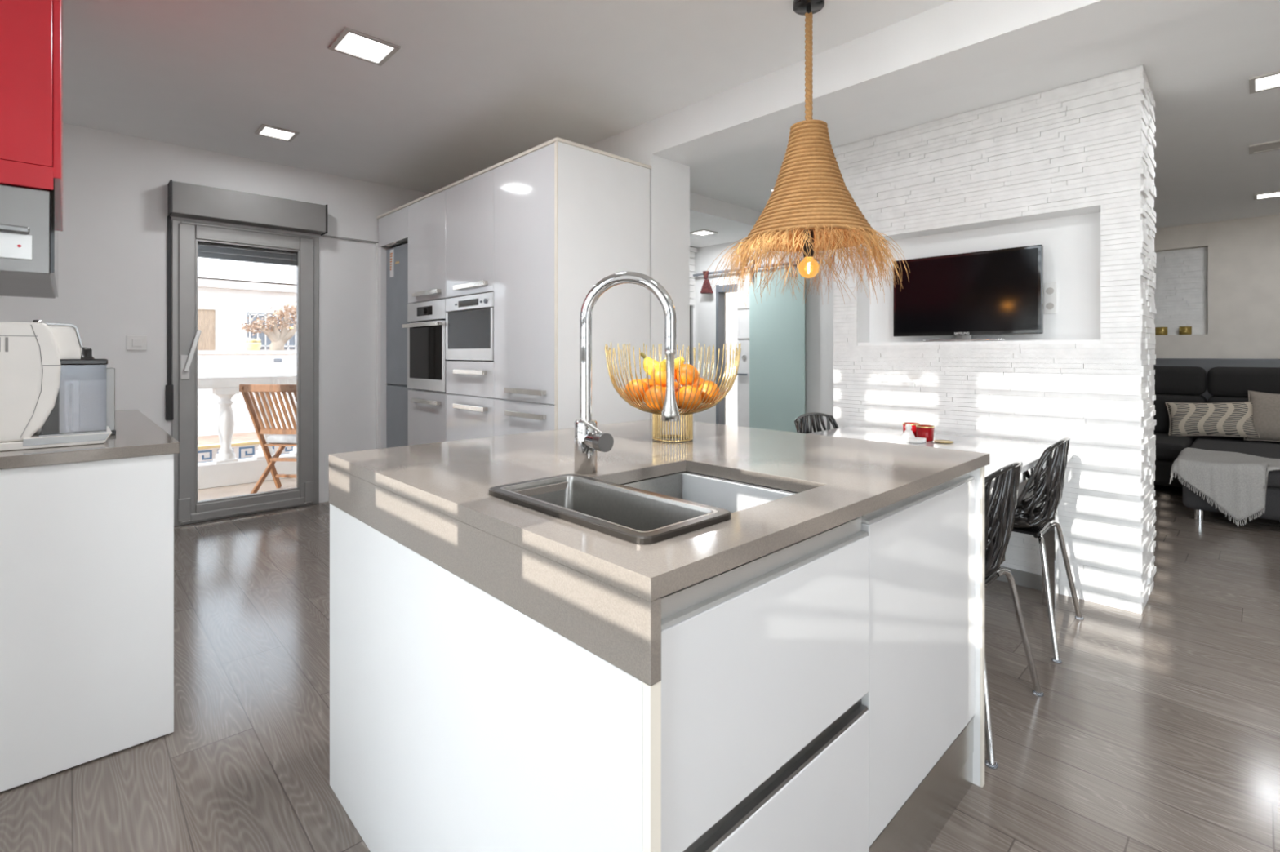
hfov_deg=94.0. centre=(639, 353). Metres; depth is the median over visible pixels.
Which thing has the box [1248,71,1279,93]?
recessed light
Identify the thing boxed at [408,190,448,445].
tall cabinet
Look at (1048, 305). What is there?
outlet
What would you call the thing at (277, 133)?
diffuser
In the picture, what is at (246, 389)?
folding chair
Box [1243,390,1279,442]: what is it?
cushion
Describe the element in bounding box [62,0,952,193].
ceiling
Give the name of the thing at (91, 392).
water tank
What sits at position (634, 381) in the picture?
orange
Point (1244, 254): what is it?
wall
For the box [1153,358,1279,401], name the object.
sofa back
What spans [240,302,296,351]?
street tree
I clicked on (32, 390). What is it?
coffee machine
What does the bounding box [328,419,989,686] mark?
countertop
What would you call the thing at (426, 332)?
oven
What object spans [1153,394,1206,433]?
cushion
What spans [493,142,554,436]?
pantry cabinet
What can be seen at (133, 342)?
light switch
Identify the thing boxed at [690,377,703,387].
orange
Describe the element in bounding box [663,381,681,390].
orange
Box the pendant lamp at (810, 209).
[702,0,910,310]
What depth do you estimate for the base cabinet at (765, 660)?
0.98 m
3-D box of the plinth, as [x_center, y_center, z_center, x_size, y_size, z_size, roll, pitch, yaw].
[0.463,1.157,1.229,1.274,0.086,0.016,0,0,-44]
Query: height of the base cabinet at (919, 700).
0.795 m
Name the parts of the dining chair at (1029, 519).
under frame, leg, leg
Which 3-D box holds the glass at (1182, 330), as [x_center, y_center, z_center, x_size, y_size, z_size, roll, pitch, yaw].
[5.678,-0.238,6.214,0.100,0.084,0.100,0,0,-44]
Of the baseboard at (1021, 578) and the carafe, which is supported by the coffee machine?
the carafe
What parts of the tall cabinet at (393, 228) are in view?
panel, door, handle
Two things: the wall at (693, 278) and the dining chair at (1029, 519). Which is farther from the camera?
the wall at (693, 278)
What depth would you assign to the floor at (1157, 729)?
1.96 m
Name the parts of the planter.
pot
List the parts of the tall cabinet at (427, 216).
handle, handle, drawer, door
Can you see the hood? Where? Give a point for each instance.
(28, 224)
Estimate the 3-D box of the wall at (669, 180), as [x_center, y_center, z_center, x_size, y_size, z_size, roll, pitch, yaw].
[-0.769,-0.225,4.873,0.360,2.850,2.805,0,0,-44]
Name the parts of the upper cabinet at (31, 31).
rail, door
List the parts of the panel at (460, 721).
edge strip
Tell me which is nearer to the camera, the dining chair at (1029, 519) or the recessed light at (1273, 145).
the dining chair at (1029, 519)
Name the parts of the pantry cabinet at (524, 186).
drawer, handle, handle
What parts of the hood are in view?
rail, control panel, glass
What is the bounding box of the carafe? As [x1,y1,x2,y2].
[59,347,107,433]
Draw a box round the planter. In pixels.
[244,337,261,351]
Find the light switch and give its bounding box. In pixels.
[126,335,146,350]
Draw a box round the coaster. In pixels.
[933,440,954,444]
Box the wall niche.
[1154,247,1208,335]
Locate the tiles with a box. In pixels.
[197,440,293,462]
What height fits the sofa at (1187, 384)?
1.074 m
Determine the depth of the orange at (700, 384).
1.90 m
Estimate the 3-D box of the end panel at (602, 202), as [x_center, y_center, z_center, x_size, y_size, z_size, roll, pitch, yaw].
[-0.202,0.024,3.488,0.710,2.352,0.021,0,0,-44]
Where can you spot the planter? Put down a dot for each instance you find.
(250, 345)
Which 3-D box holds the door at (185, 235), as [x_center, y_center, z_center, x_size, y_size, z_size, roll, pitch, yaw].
[-2.910,0.135,4.461,0.930,2.130,0.193,0,0,-44]
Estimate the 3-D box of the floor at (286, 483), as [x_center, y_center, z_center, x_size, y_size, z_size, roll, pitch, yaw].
[-3.498,1.286,5.087,10.000,0.148,1.515,0,0,-44]
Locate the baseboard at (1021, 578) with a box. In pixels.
[995,565,1058,595]
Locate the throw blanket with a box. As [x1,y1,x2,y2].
[1168,447,1279,527]
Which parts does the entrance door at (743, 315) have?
handle, door rail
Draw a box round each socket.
[803,229,813,257]
[1044,282,1056,314]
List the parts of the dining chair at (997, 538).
leg, under frame, leg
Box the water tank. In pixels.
[79,367,115,435]
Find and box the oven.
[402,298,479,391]
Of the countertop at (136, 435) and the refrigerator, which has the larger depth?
the refrigerator
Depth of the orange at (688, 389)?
1.82 m
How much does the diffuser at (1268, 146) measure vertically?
0.005 m
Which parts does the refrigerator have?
door, door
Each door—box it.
[171,219,319,526]
[693,258,819,432]
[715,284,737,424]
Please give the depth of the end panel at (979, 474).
1.66 m
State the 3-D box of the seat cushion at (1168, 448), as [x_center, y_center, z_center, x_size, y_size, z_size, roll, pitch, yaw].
[4.231,0.830,5.888,0.940,0.140,1.765,0,0,-44]
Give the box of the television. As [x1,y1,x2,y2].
[893,244,1043,342]
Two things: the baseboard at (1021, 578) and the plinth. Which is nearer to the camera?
the plinth
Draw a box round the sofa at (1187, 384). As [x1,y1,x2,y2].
[1153,366,1279,521]
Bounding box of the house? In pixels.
[197,257,296,351]
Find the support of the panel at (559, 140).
on the pantry cabinet at (524, 186)
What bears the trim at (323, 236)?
attached to the wall at (113, 241)
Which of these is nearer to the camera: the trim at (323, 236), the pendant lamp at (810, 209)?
the pendant lamp at (810, 209)
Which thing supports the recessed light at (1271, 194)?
in the ceiling at (1198, 68)
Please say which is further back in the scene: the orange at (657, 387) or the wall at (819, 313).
the wall at (819, 313)
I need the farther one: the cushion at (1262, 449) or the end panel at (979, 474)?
the cushion at (1262, 449)
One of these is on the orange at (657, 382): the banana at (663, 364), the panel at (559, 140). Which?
the banana at (663, 364)
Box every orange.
[624,378,648,403]
[642,377,655,386]
[644,385,666,410]
[650,368,675,386]
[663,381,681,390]
[674,386,684,409]
[675,363,698,386]
[675,385,702,410]
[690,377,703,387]
[696,380,719,404]
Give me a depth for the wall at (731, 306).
9.21 m
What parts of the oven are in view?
handle, knob, door, control panel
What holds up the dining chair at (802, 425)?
on the floor at (1157, 729)
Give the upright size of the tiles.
0.339 m
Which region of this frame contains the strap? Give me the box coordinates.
[165,216,173,420]
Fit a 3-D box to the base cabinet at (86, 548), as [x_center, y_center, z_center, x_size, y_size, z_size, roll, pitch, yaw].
[-2.240,0.757,2.187,0.688,0.885,1.503,0,0,-44]
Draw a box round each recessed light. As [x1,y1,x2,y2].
[254,124,299,142]
[328,26,400,66]
[689,229,717,235]
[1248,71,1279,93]
[1248,140,1279,155]
[1253,191,1279,199]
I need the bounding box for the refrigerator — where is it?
[386,243,413,448]
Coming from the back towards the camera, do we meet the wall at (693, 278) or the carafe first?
the wall at (693, 278)
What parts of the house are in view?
door, door frame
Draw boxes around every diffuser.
[260,127,293,139]
[335,32,392,62]
[694,231,712,235]
[1253,142,1279,152]
[1255,74,1279,90]
[1257,192,1279,198]
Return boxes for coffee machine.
[0,320,111,451]
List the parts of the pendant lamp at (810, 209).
bulb, lamp shade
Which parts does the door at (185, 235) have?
handle plate, handle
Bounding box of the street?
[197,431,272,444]
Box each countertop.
[0,409,179,469]
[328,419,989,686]
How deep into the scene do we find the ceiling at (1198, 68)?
3.28 m
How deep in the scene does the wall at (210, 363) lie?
10.11 m
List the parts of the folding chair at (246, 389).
leg, rail, cross leg, rail, seat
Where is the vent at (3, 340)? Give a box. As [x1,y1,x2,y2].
[0,337,8,351]
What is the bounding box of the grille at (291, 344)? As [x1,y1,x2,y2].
[248,311,296,350]
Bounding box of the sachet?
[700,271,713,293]
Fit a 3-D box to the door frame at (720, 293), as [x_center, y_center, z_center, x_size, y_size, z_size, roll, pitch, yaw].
[0.976,0.228,6.413,0.110,1.945,0.320,0,0,-44]
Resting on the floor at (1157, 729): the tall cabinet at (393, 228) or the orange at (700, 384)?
the tall cabinet at (393, 228)
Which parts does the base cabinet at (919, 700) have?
door, grip rail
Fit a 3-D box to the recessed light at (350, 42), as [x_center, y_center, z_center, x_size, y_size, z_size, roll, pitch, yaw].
[-1.311,-1.455,2.838,0.245,0.010,0.245,0,0,-44]
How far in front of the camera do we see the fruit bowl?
1.87 m
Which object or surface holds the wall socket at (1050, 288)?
attached to the stone wall at (1068, 170)
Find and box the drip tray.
[0,425,111,451]
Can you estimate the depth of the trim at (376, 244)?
5.09 m
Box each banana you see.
[640,351,684,363]
[640,355,684,371]
[642,357,666,375]
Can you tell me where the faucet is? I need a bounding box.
[574,271,679,474]
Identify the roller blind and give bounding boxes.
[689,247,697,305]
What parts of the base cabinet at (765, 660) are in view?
grip rail, grip rail, drawer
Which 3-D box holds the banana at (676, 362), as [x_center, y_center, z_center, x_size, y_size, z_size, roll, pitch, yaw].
[0.071,0.034,1.937,0.155,0.073,0.038,0,0,25]
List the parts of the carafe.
lid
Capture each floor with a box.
[0,484,1279,851]
[197,478,296,501]
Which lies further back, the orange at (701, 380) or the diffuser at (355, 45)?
the diffuser at (355, 45)
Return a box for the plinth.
[901,753,973,851]
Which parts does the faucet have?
lever, knob, spout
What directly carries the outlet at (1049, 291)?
attached to the wall socket at (1050, 288)
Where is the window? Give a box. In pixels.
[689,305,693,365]
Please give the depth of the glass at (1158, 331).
6.31 m
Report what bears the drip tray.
on the coffee machine
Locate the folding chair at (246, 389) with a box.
[239,384,296,493]
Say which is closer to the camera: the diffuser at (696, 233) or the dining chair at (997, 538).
the dining chair at (997, 538)
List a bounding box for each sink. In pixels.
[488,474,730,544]
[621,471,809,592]
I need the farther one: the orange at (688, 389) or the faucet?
the orange at (688, 389)
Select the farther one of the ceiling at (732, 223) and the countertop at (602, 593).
the ceiling at (732, 223)
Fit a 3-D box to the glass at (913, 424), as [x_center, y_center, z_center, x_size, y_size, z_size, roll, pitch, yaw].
[1.455,0.410,3.199,0.086,0.076,0.086,0,0,-44]
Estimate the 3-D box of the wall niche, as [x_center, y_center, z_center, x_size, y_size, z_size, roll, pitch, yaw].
[5.427,-0.645,6.650,0.160,0.901,1.323,0,0,-44]
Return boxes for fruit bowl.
[604,342,741,442]
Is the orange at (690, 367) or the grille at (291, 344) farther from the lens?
the grille at (291, 344)
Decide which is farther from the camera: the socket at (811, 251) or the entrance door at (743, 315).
the entrance door at (743, 315)
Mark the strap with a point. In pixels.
(169, 387)
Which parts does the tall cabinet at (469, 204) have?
drawer, drawer, door, handle, handle, handle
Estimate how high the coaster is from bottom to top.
0.007 m
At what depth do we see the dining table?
2.84 m
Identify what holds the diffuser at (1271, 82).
attached to the recessed light at (1270, 81)
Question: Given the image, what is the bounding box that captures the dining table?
[807,425,1057,608]
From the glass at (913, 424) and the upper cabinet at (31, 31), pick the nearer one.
the upper cabinet at (31, 31)
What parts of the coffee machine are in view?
plate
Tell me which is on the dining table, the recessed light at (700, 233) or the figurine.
the figurine
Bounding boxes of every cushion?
[266,434,296,444]
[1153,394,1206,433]
[1153,432,1194,461]
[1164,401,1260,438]
[1189,437,1279,488]
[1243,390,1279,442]
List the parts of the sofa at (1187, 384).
seat, leg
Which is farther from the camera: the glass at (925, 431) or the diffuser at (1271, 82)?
the glass at (925, 431)
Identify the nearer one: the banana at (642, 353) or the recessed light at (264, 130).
the banana at (642, 353)
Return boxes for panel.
[329,503,661,851]
[377,137,651,218]
[554,141,649,430]
[969,466,984,787]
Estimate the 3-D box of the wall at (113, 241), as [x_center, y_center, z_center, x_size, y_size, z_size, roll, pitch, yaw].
[-2.987,-0.130,4.548,3.290,2.660,0.200,0,0,-44]
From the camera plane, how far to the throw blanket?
4.13 m
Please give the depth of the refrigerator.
4.91 m
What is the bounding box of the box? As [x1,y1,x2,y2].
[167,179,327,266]
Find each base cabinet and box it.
[0,453,173,792]
[661,473,869,851]
[684,471,974,851]
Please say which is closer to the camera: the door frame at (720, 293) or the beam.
the beam
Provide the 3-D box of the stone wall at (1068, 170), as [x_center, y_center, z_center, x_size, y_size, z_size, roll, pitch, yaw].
[1.956,-0.065,3.466,0.489,2.530,1.540,0,0,-44]
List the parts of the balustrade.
rail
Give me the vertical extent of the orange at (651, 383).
0.076 m
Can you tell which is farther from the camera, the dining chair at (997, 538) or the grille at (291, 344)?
the grille at (291, 344)
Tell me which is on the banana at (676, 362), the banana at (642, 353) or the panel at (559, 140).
the banana at (642, 353)
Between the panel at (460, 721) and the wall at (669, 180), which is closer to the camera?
the panel at (460, 721)
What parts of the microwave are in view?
control panel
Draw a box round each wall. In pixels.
[0,123,428,502]
[197,351,296,436]
[587,120,689,420]
[689,278,694,421]
[694,240,834,432]
[725,292,737,426]
[833,65,1156,613]
[1154,214,1279,359]
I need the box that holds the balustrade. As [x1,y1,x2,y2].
[197,374,296,489]
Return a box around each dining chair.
[794,412,838,433]
[984,461,1044,768]
[989,436,1084,663]
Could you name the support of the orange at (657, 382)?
in the fruit bowl
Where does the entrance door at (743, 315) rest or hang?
attached to the door frame at (720, 293)
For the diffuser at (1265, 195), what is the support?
attached to the recessed light at (1271, 194)
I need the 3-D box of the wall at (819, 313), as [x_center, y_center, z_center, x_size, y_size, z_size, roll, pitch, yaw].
[1.240,-0.065,6.181,0.150,2.530,2.000,0,0,-44]
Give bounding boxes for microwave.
[445,292,493,360]
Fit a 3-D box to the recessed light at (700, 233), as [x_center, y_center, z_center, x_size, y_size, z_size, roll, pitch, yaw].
[0.617,-1.180,5.833,0.200,0.010,0.200,0,0,-44]
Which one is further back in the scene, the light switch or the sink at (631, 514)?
the light switch
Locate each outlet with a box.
[1045,287,1053,294]
[1045,302,1053,309]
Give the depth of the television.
3.30 m
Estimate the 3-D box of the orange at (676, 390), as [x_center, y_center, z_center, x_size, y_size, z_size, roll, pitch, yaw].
[0.141,0.144,1.947,0.080,0.076,0.080,0,0,-44]
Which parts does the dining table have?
rail, leg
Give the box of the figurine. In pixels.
[901,423,925,444]
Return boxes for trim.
[322,235,377,243]
[375,243,378,448]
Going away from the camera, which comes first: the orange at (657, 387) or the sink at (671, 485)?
the sink at (671, 485)
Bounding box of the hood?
[0,177,57,297]
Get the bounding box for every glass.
[902,422,919,437]
[915,424,934,441]
[1155,327,1167,335]
[1178,326,1191,334]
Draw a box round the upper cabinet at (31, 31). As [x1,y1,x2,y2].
[0,0,62,231]
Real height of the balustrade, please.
0.996 m
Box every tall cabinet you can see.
[377,206,408,448]
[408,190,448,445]
[445,168,496,441]
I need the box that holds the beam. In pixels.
[651,0,1242,166]
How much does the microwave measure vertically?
0.429 m
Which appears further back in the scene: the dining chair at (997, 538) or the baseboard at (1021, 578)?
the baseboard at (1021, 578)
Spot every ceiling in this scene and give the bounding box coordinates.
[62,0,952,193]
[689,0,1279,228]
[689,191,761,248]
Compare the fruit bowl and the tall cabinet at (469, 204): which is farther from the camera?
the tall cabinet at (469, 204)

